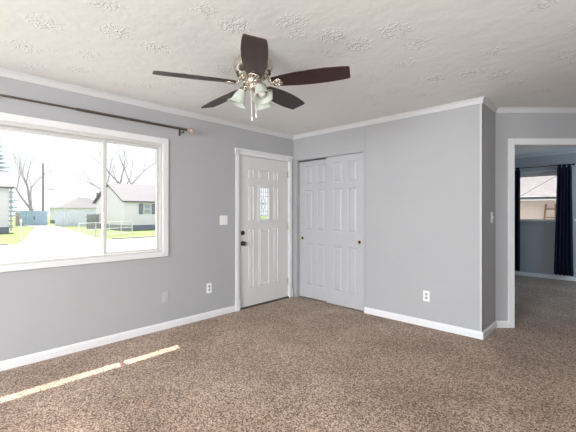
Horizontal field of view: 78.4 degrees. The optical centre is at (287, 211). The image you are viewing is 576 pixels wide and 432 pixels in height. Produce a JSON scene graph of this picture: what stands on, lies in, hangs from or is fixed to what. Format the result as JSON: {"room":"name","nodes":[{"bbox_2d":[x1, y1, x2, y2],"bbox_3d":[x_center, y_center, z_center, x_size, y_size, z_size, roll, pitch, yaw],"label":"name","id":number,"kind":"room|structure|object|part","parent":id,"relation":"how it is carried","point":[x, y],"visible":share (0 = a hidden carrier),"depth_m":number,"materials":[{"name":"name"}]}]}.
{"room":"living room","nodes":[
{"label":"living room","id":0,"kind":"room"},
{"bbox_2d":[0,76,292,360],"bbox_3d":[-0.669,0.065,4.697,0.150,2.440,11.300,0,0,44],"label":"wall","id":1,"kind":"structure","parent":0,"point":[43,309],"depth_m":3.71,"materials":[{"name":"grey paint"}]},
{"bbox_2d":[0,112,168,271],"bbox_3d":[-2.292,-0.159,2.967,0.138,1.292,2.685,0,0,44],"label":"window","id":2,"kind":"structure","parent":1,"relation":"in","point":[10,122],"depth_m":3.45,"materials":[{"name":"white paint"}]},
{"bbox_3d":[-2.303,-0.150,3.001,0.036,1.126,1.400,0,0,44],"label":"sash","id":3,"kind":"part","parent":2,"relation":"part of","materials":[{"name":"clear glass"}]},
{"bbox_3d":[-1.613,-0.150,3.656,0.036,1.126,0.570,0,0,44],"label":"sash","id":4,"kind":"part","parent":2,"relation":"part of","materials":[{"name":"clear glass"}]},
{"bbox_2d":[0,94,194,135],"bbox_3d":[-2.206,-0.911,2.894,0.124,0.096,3.214,0,0,44],"label":"curtain rod","id":5,"kind":"object","parent":1,"relation":"attached to","point":[190,130],"visible":1,"depth_m":3.35,"materials":[{"name":"dark bronze metal"},{"name":"copper"}]},
{"bbox_3d":[-2.562,-0.925,2.482,0.019,0.019,1.950,0,0,44],"label":"rod","id":6,"kind":"part","parent":5,"relation":"part of","materials":[{"name":"grey metal"}]},
{"bbox_3d":[-1.518,-0.925,3.572,0.027,0.027,1.110,0,0,44],"label":"rod","id":7,"kind":"part","parent":5,"relation":"part of","materials":[{"name":"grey metal"}]},
{"bbox_2d":[0,305,235,370],"bbox_3d":[-2.546,1.247,2.618,0.014,0.076,5.400,0,0,44],"label":"baseboard","id":8,"kind":"structure","parent":1,"relation":"attached to","point":[56,352],"depth_m":3.41,"materials":[{"name":"white paint"}]},
{"bbox_2d":[0,68,292,139],"bbox_3d":[-2.161,-1.126,3.011,0.028,0.058,6.500,0,0,44],"label":"crown molding","id":9,"kind":"structure","parent":1,"relation":"attached to","point":[5,73],"depth_m":3.55,"materials":[{"name":"paint"}]},
{"bbox_2d":[162,291,167,302],"bbox_3d":[-1.347,0.933,3.874,0.010,0.117,0.072,0,0,44],"label":"wall outlet","id":10,"kind":"object","parent":1,"relation":"attached to","point":[164,294],"visible":1,"depth_m":3.87,"materials":[{"name":"white plastic"}]},
{"bbox_2d":[207,283,211,292],"bbox_3d":[-0.956,0.923,4.282,0.010,0.117,0.072,0,0,44],"label":"wall outlet","id":11,"kind":"object","parent":1,"relation":"attached to","point":[209,285],"visible":1,"depth_m":4.28,"materials":[{"name":"white plastic"}]},
{"bbox_2d":[220,216,227,224],"bbox_3d":[-0.802,0.103,4.434,0.022,0.117,0.116,0,0,44],"label":"light switch","id":12,"kind":"object","parent":1,"relation":"attached to","point":[223,219],"visible":1,"depth_m":4.44,"materials":[{"name":"white plastic"}]},
{"bbox_2d":[235,148,292,310],"bbox_3d":[-0.348,0.226,4.992,0.205,2.118,1.086,0,0,44],"label":"door","id":13,"kind":"structure","parent":1,"relation":"in","point":[263,247],"depth_m":4.95,"materials":[{"name":"white paint"}]},
{"bbox_3d":[-0.331,-0.115,4.959,0.012,0.506,0.238,0,0,44],"label":"lite frame","id":14,"kind":"part","parent":13,"relation":"part of","materials":[{"name":"clear glass"}]},
{"bbox_2d":[292,140,293,154],"bbox_3d":[0.077,-0.984,5.358,0.014,0.227,0.014,0,0,44],"label":"strip","id":15,"kind":"object","parent":1,"relation":"attached to","point":[292,140],"visible":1,"depth_m":5.36,"materials":[{"name":"grey paint"}]},
{"bbox_2d":[0,275,575,431],"bbox_3d":[1.263,1.345,2.847,5.500,0.120,11.300,0,0,44],"label":"floor","id":16,"kind":"structure","parent":0,"point":[293,364],"depth_m":2.71,"materials":[{"name":"carpet"}]},
{"bbox_2d":[0,0,575,154],"bbox_3d":[1.263,-1.205,2.847,5.500,0.100,11.300,0,0,44],"label":"ceiling","id":17,"kind":"structure","parent":0,"point":[402,56],"depth_m":2.49,"materials":[{"name":"white paint"}]},
{"bbox_2d":[152,34,349,120],"bbox_3d":[-0.216,-0.897,2.531,1.303,0.531,1.241,0,0,30],"label":"ceiling fan","id":18,"kind":"object","parent":17,"relation":"hanging from","point":[253,66],"visible":1,"depth_m":2.40,"materials":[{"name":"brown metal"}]},
{"bbox_3d":[-0.606,-0.888,2.328,0.536,0.007,0.160,-2,13,-24],"label":"blade","id":19,"kind":"part","parent":18,"relation":"part of","materials":[{"name":"brown wood"}]},
{"bbox_3d":[-0.506,-0.892,2.788,0.160,0.007,0.536,-20,12,-40],"label":"blade","id":20,"kind":"part","parent":18,"relation":"part of","materials":[{"name":"brown wood"}]},
{"bbox_3d":[-0.363,-0.798,2.487,0.133,0.136,0.144,-2,0,0],"label":"lamp shade","id":21,"kind":"part","parent":18,"relation":"part of","materials":[{"name":"white glass"}]},
{"bbox_3d":[-0.199,-0.905,2.092,0.160,0.007,0.536,11,-1,-6],"label":"blade","id":22,"kind":"part","parent":18,"relation":"part of","materials":[{"name":"brown wood"}]},
{"bbox_3d":[-0.181,-0.822,2.395,0.058,0.084,0.057,0,0,10],"label":"bulb","id":23,"kind":"part","parent":18,"relation":"part of","materials":[{"name":"white glass"}]},
{"bbox_3d":[-0.170,-0.806,2.381,0.144,0.136,0.133,-2,0,-30],"label":"lamp shade","id":24,"kind":"part","parent":18,"relation":"part of","materials":[{"name":"white glass"}]},
{"bbox_3d":[-0.174,-0.806,2.602,0.144,0.136,0.133,-2,0,30],"label":"lamp shade","id":25,"kind":"part","parent":18,"relation":"part of","materials":[{"name":"white glass"}]},
{"bbox_3d":[-0.039,-0.912,2.836,0.160,0.007,0.536,-18,-8,29],"label":"blade","id":26,"kind":"part","parent":18,"relation":"part of","materials":[{"name":"brown wood"}]},
{"bbox_3d":[0.151,-0.920,2.406,0.536,0.007,0.160,-2,-14,12],"label":"blade","id":27,"kind":"part","parent":18,"relation":"part of","materials":[{"name":"brown wood"}]},
{"bbox_2d":[293,104,484,330],"bbox_3d":[1.056,0.065,4.506,2.607,2.440,0.110,0,0,44],"label":"wall","id":28,"kind":"structure","parent":0,"point":[422,172],"depth_m":4.01,"materials":[{"name":"grey paint"}]},
{"bbox_2d":[299,158,325,161],"bbox_3d":[0.602,-0.761,4.969,1.160,0.017,0.050,0,0,44],"label":"door track","id":29,"kind":"object","parent":28,"relation":"attached to","point":[319,158],"visible":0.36,"depth_m":5.16,"materials":[{"name":"grey metal"}]},
{"bbox_2d":[300,159,325,300],"bbox_3d":[0.398,0.259,5.162,0.588,2.017,0.038,0,0,44],"label":"door","id":30,"kind":"structure","parent":29,"relation":"hanging from","point":[312,173],"depth_m":5.16,"materials":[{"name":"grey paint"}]},
{"bbox_2d":[326,152,363,310],"bbox_3d":[0.767,0.251,4.744,0.604,2.033,0.038,0,0,44],"label":"door","id":31,"kind":"structure","parent":29,"relation":"hanging from","point":[344,173],"depth_m":4.73,"materials":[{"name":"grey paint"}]},
{"bbox_2d":[296,150,363,160],"bbox_3d":[0.544,-0.779,4.916,1.173,0.016,0.006,0,0,44],"label":"batten","id":32,"kind":"object","parent":28,"relation":"attached to","point":[363,150],"visible":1,"depth_m":4.86,"materials":[{"name":"grey paint"}]},
{"bbox_2d":[364,126,364,307],"bbox_3d":[0.975,0.094,4.504,0.020,2.382,0.005,0,0,44],"label":"batten","id":33,"kind":"object","parent":28,"relation":"attached to","point":[364,126],"visible":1,"depth_m":4.50,"materials":[{"name":"grey paint"}]},
{"bbox_2d":[293,97,483,139],"bbox_3d":[1.019,-1.126,4.446,2.635,0.058,0.028,0,0,44],"label":"crown molding","id":34,"kind":"structure","parent":28,"relation":"attached to","point":[479,100],"depth_m":4.18,"materials":[{"name":"paint"}]},
{"bbox_2d":[364,307,482,339],"bbox_3d":[1.471,1.247,4.023,1.369,0.076,0.014,0,0,44],"label":"baseboard","id":35,"kind":"structure","parent":28,"relation":"attached to","point":[408,319],"depth_m":3.94,"materials":[{"name":"white paint"}]},
{"bbox_2d":[423,290,429,301],"bbox_3d":[1.548,0.941,3.952,0.072,0.117,0.010,0,0,44],"label":"wall outlet","id":36,"kind":"object","parent":28,"relation":"attached to","point":[426,294],"visible":1,"depth_m":3.95,"materials":[{"name":"white plastic"}]},
{"bbox_2d":[480,103,482,331],"bbox_3d":[1.955,0.056,3.573,0.026,2.306,0.014,0,0,44],"label":"strip","id":37,"kind":"object","parent":28,"relation":"attached to","point":[481,104],"visible":1,"depth_m":3.56,"materials":[{"name":"white paint"}]},
{"bbox_2d":[485,106,494,328],"bbox_3d":[2.132,0.065,3.824,0.110,2.440,0.393,0,0,44],"label":"wall","id":38,"kind":"structure","parent":0,"point":[489,114],"depth_m":3.76,"materials":[{"name":"grey paint"}]},
{"bbox_2d":[483,321,496,339],"bbox_3d":[2.134,1.247,3.736,0.014,0.076,0.517,0,0,44],"label":"baseboard","id":39,"kind":"structure","parent":38,"relation":"attached to","point":[493,326],"depth_m":3.72,"materials":[{"name":"white paint"}]},
{"bbox_2d":[483,96,497,112],"bbox_3d":[2.134,-1.126,3.727,0.028,0.058,0.531,0,0,44],"label":"crown molding","id":40,"kind":"structure","parent":38,"relation":"attached to","point":[486,102],"depth_m":3.71,"materials":[{"name":"paint"}]},
{"bbox_2d":[495,113,575,320],"bbox_3d":[3.008,0.065,3.983,1.400,2.440,0.110,0,0,0],"label":"wall","id":41,"kind":"structure","parent":0,"point":[507,125],"depth_m":3.93,"materials":[{"name":"grey paint"}]},
{"bbox_2d":[496,321,508,327],"bbox_3d":[2.377,1.247,3.921,0.138,0.076,0.014,0,0,0],"label":"baseboard","id":42,"kind":"structure","parent":41,"relation":"attached to","point":[500,324],"depth_m":3.91,"materials":[{"name":"white paint"}]},
{"bbox_2d":[496,107,575,112],"bbox_3d":[3.008,-1.126,3.914,1.400,0.058,0.028,0,0,0],"label":"crown molding","id":43,"kind":"structure","parent":41,"relation":"attached to","point":[500,109],"depth_m":3.91,"materials":[{"name":"paint"}]},
{"bbox_2d":[508,138,575,327],"bbox_3d":[2.905,0.235,3.972,0.919,2.100,0.131,0,0,0],"label":"door frame","id":44,"kind":"structure","parent":41,"relation":"attached to","point":[517,142],"depth_m":3.91,"materials":[{"name":"white paint"}]},
{"bbox_2d":[515,153,575,276],"bbox_3d":[5.119,0.065,6.874,5.200,2.440,0.150,0,0,44],"label":"wall","id":45,"kind":"structure","parent":0,"point":[537,242],"depth_m":6.91,"materials":[{"name":"grey paint"}]},
{"bbox_2d":[515,165,566,225],"bbox_3d":[4.941,-0.310,7.006,1.060,1.140,0.185,0,0,44],"label":"window","id":46,"kind":"structure","parent":45,"relation":"in","point":[551,170],"depth_m":6.96,"materials":[{"name":"white plastic"}]},
{"bbox_3d":[4.950,-0.068,7.015,0.800,0.465,0.034,0,0,44],"label":"sash","id":47,"kind":"part","parent":46,"relation":"part of","materials":[{"name":"white plastic"}]},
{"bbox_3d":[4.977,-0.527,7.044,0.800,0.515,0.034,0,0,44],"label":"sash","id":48,"kind":"part","parent":46,"relation":"part of","materials":[{"name":"white plastic"}]},
{"bbox_3d":[4.957,-0.318,7.022,0.900,1.015,0.140,0,0,44],"label":"frame","id":49,"kind":"part","parent":46,"relation":"part of","materials":[{"name":"clear glass"}]},
{"bbox_2d":[515,163,574,168],"bbox_3d":[4.867,-0.880,6.929,1.204,0.047,0.119,0,0,44],"label":"curtain rod","id":50,"kind":"object","parent":45,"relation":"attached to","point":[572,163],"visible":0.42,"depth_m":6.80,"materials":[{"name":"black metal"}]},
{"bbox_2d":[515,168,519,270],"bbox_3d":[4.563,0.147,7.171,0.265,2.078,0.079,0,0,44],"label":"curtain","id":51,"kind":"object","parent":50,"relation":"hanging from","point":[517,172],"visible":0.35,"depth_m":7.11,"materials":[{"name":"blue fabric"}]},
{"bbox_2d":[554,164,573,275],"bbox_3d":[5.151,0.147,6.607,0.295,2.078,0.079,0,0,44],"label":"curtain","id":52,"kind":"object","parent":50,"relation":"hanging from","point":[563,250],"visible":1,"depth_m":6.60,"materials":[{"name":"blue fabric"}]},
{"bbox_2d":[515,271,575,280],"bbox_3d":[5.062,1.247,6.814,5.200,0.076,0.014,0,0,44],"label":"baseboard","id":53,"kind":"structure","parent":45,"relation":"attached to","point":[559,277],"depth_m":6.85,"materials":[{"name":"white paint"}]},
{"bbox_2d":[515,150,575,157],"bbox_3d":[5.057,-1.126,6.809,5.200,0.058,0.028,0,0,44],"label":"crown molding","id":54,"kind":"structure","parent":45,"relation":"attached to","point":[566,151],"depth_m":6.85,"materials":[{"name":"paint"}]},
{"label":"outside","id":55,"kind":"structure","parent":0,"visible":0},
{"bbox_2d":[520,175,556,195],"bbox_3d":[6.822,-0.940,9.303,4.947,2.968,0.041,0,0,37],"label":"cable","id":56,"kind":"object","parent":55,"point":[556,175],"visible":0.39,"depth_m":9.40,"materials":[{"name":"grey rubber"}]},
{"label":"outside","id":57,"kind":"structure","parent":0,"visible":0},
{"bbox_2d":[18,225,100,243],"bbox_3d":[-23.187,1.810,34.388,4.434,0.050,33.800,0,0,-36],"label":"driveway","id":58,"kind":"structure","parent":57,"point":[40,233],"depth_m":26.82,"materials":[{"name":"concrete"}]},
{"bbox_2d":[20,211,48,225],"bbox_3d":[-33.956,0.850,47.243,3.798,2.070,0.210,0,0,-2],"label":"gate","id":59,"kind":"object","parent":58,"relation":"on","point":[28,217],"visible":0.77,"depth_m":47.18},
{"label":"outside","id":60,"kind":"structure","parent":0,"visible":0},
{"bbox_2d":[0,216,266,244],"bbox_3d":[-33.414,1.895,78.977,149.800,0.100,180.000,0,0,44],"label":"lawn","id":61,"kind":"structure","parent":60,"point":[13,237],"depth_m":30.29,"materials":[{"name":"green plant"}]},
{"bbox_2d":[0,171,13,232],"bbox_3d":[-31.011,-0.995,30.015,7.700,5.760,11.200,0,0,44],"label":"house","id":62,"kind":"structure","parent":61,"relation":"on","point":[6,184],"depth_m":31.30,"materials":[{"name":"white"}]},
{"bbox_2d":[0,139,19,215],"bbox_3d":[-36.150,-3.765,43.691,5.391,11.300,5.210,0,0,44],"label":"evergreen tree","id":63,"kind":"object","parent":61,"relation":"on","point":[1,167],"visible":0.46,"depth_m":43.95,"materials":[{"name":"green plant"}]},
{"bbox_2d":[15,212,19,225],"bbox_3d":[-36.086,0.960,47.092,0.500,1.850,0.060,0,0,-1],"label":"fence panel","id":64,"kind":"object","parent":61,"relation":"on","point":[17,218],"visible":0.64,"depth_m":47.06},
{"bbox_2d":[20,219,21,240],"bbox_3d":[-17.021,1.155,22.503,0.140,1.460,0.140,0,0,44],"label":"post","id":65,"kind":"object","parent":61,"relation":"on","point":[20,219],"visible":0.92,"depth_m":22.48,"materials":[{"name":"white paint"}]},
{"bbox_2d":[0,141,58,210],"bbox_3d":[-47.606,-5.653,63.950,8.421,15.172,13.781,0,0,-3],"label":"bare tree","id":66,"kind":"object","parent":61,"relation":"on","point":[29,193],"visible":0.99,"depth_m":61.85,"materials":[{"name":"grey plant"}]},
{"bbox_2d":[42,163,52,210],"bbox_3d":[-41.138,-3.165,60.502,0.323,10.300,1.770,0,0,44],"label":"utility pole","id":67,"kind":"object","parent":61,"relation":"on","point":[42,163],"visible":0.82,"depth_m":59.90,"materials":[{"name":"grey wood"}]},
{"bbox_2d":[49,193,98,222],"bbox_3d":[-34.954,-0.650,60.236,7.200,5.070,8.900,0,0,44],"label":"garage","id":68,"kind":"structure","parent":61,"relation":"on","point":[77,204],"depth_m":57.89,"materials":[{"name":"white"}]},
{"bbox_2d":[55,211,95,225],"bbox_3d":[-26.284,0.850,45.368,8.101,2.070,0.162,0,0,8],"label":"fence","id":69,"kind":"object","parent":61,"relation":"on","point":[62,218],"visible":0.43,"depth_m":45.52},
{"bbox_2d":[85,214,98,228],"bbox_3d":[-21.794,1.050,39.286,0.162,1.670,1.619,0,0,21],"label":"fence","id":70,"kind":"object","parent":61,"relation":"on","point":[91,218],"visible":0.81,"depth_m":39.39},
{"bbox_2d":[78,221,132,237],"bbox_3d":[-13.826,1.305,27.154,0.086,1.160,5.957,0,0,11],"label":"wire fence","id":71,"kind":"object","parent":61,"relation":"on","point":[131,222],"visible":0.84,"depth_m":27.16,"materials":[{"name":"white paint"}]},
{"bbox_2d":[62,141,154,188],"bbox_3d":[-21.857,-4.090,45.075,11.761,12.045,7.972,0,0,-40],"label":"bare tree","id":72,"kind":"object","parent":61,"relation":"on","point":[124,167],"visible":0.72,"depth_m":44.84,"materials":[{"name":"grey plant"}]},
{"bbox_2d":[93,183,154,229],"bbox_3d":[-15.150,-0.620,42.241,8.700,5.010,12.400,0,0,44],"label":"house","id":73,"kind":"structure","parent":61,"relation":"on","point":[135,203],"depth_m":36.93,"materials":[{"name":"white"}]},
{"bbox_2d":[139,204,142,213],"bbox_3d":[-15.155,-0.315,36.390,0.045,1.100,0.440,0,0,44],"label":"shutter","id":74,"kind":"object","parent":73,"relation":"hanging from","point":[140,205],"depth_m":36.37,"materials":[{"name":"wood"}]},
{"bbox_3d":[-14.676,-0.315,36.872,0.010,0.940,0.640,0,0,44],"label":"pane","id":75,"kind":"part","parent":73,"relation":"part of","materials":[{"name":"white glass"}]},
{"bbox_2d":[152,204,154,213],"bbox_3d":[-14.215,-0.315,37.372,0.045,1.100,0.440,0,0,44],"label":"shutter","id":76,"kind":"object","parent":73,"relation":"hanging from","point":[153,205],"depth_m":37.34,"materials":[{"name":"wood"}]},
{"bbox_2d":[112,236,154,238],"bbox_3d":[0.582,1.775,35.968,0.400,0.100,35.100,0,0,44],"label":"curb","id":77,"kind":"object","parent":61,"relation":"on","point":[141,236],"visible":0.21,"depth_m":24.04,"materials":[{"name":"grey concrete"}]},
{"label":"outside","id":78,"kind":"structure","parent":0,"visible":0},
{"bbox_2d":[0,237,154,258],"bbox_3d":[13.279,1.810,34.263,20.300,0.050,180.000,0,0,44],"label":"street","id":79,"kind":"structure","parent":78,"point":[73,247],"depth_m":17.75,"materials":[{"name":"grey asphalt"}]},
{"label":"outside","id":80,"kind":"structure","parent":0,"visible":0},
{"bbox_3d":[17.083,1.820,20.235,24.000,0.030,35.000,0,0,44],"label":"yard","id":81,"kind":"structure","parent":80,"visible":0},
{"bbox_2d":[520,175,556,218],"bbox_3d":[9.787,0.195,12.615,16.600,3.180,6.800,0,0,44],"label":"house","id":82,"kind":"structure","parent":81,"relation":"on","point":[529,208],"depth_m":10.86,"materials":[{"name":"beige"}]},
{"bbox_2d":[543,204,555,218],"bbox_3d":[7.614,0.775,10.376,0.438,2.026,0.304,0,0,44],"label":"ladder","id":83,"kind":"object","parent":81,"relation":"on","point":[544,217],"visible":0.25,"depth_m":10.46,"materials":[{"name":"beige wood"}]}
]}

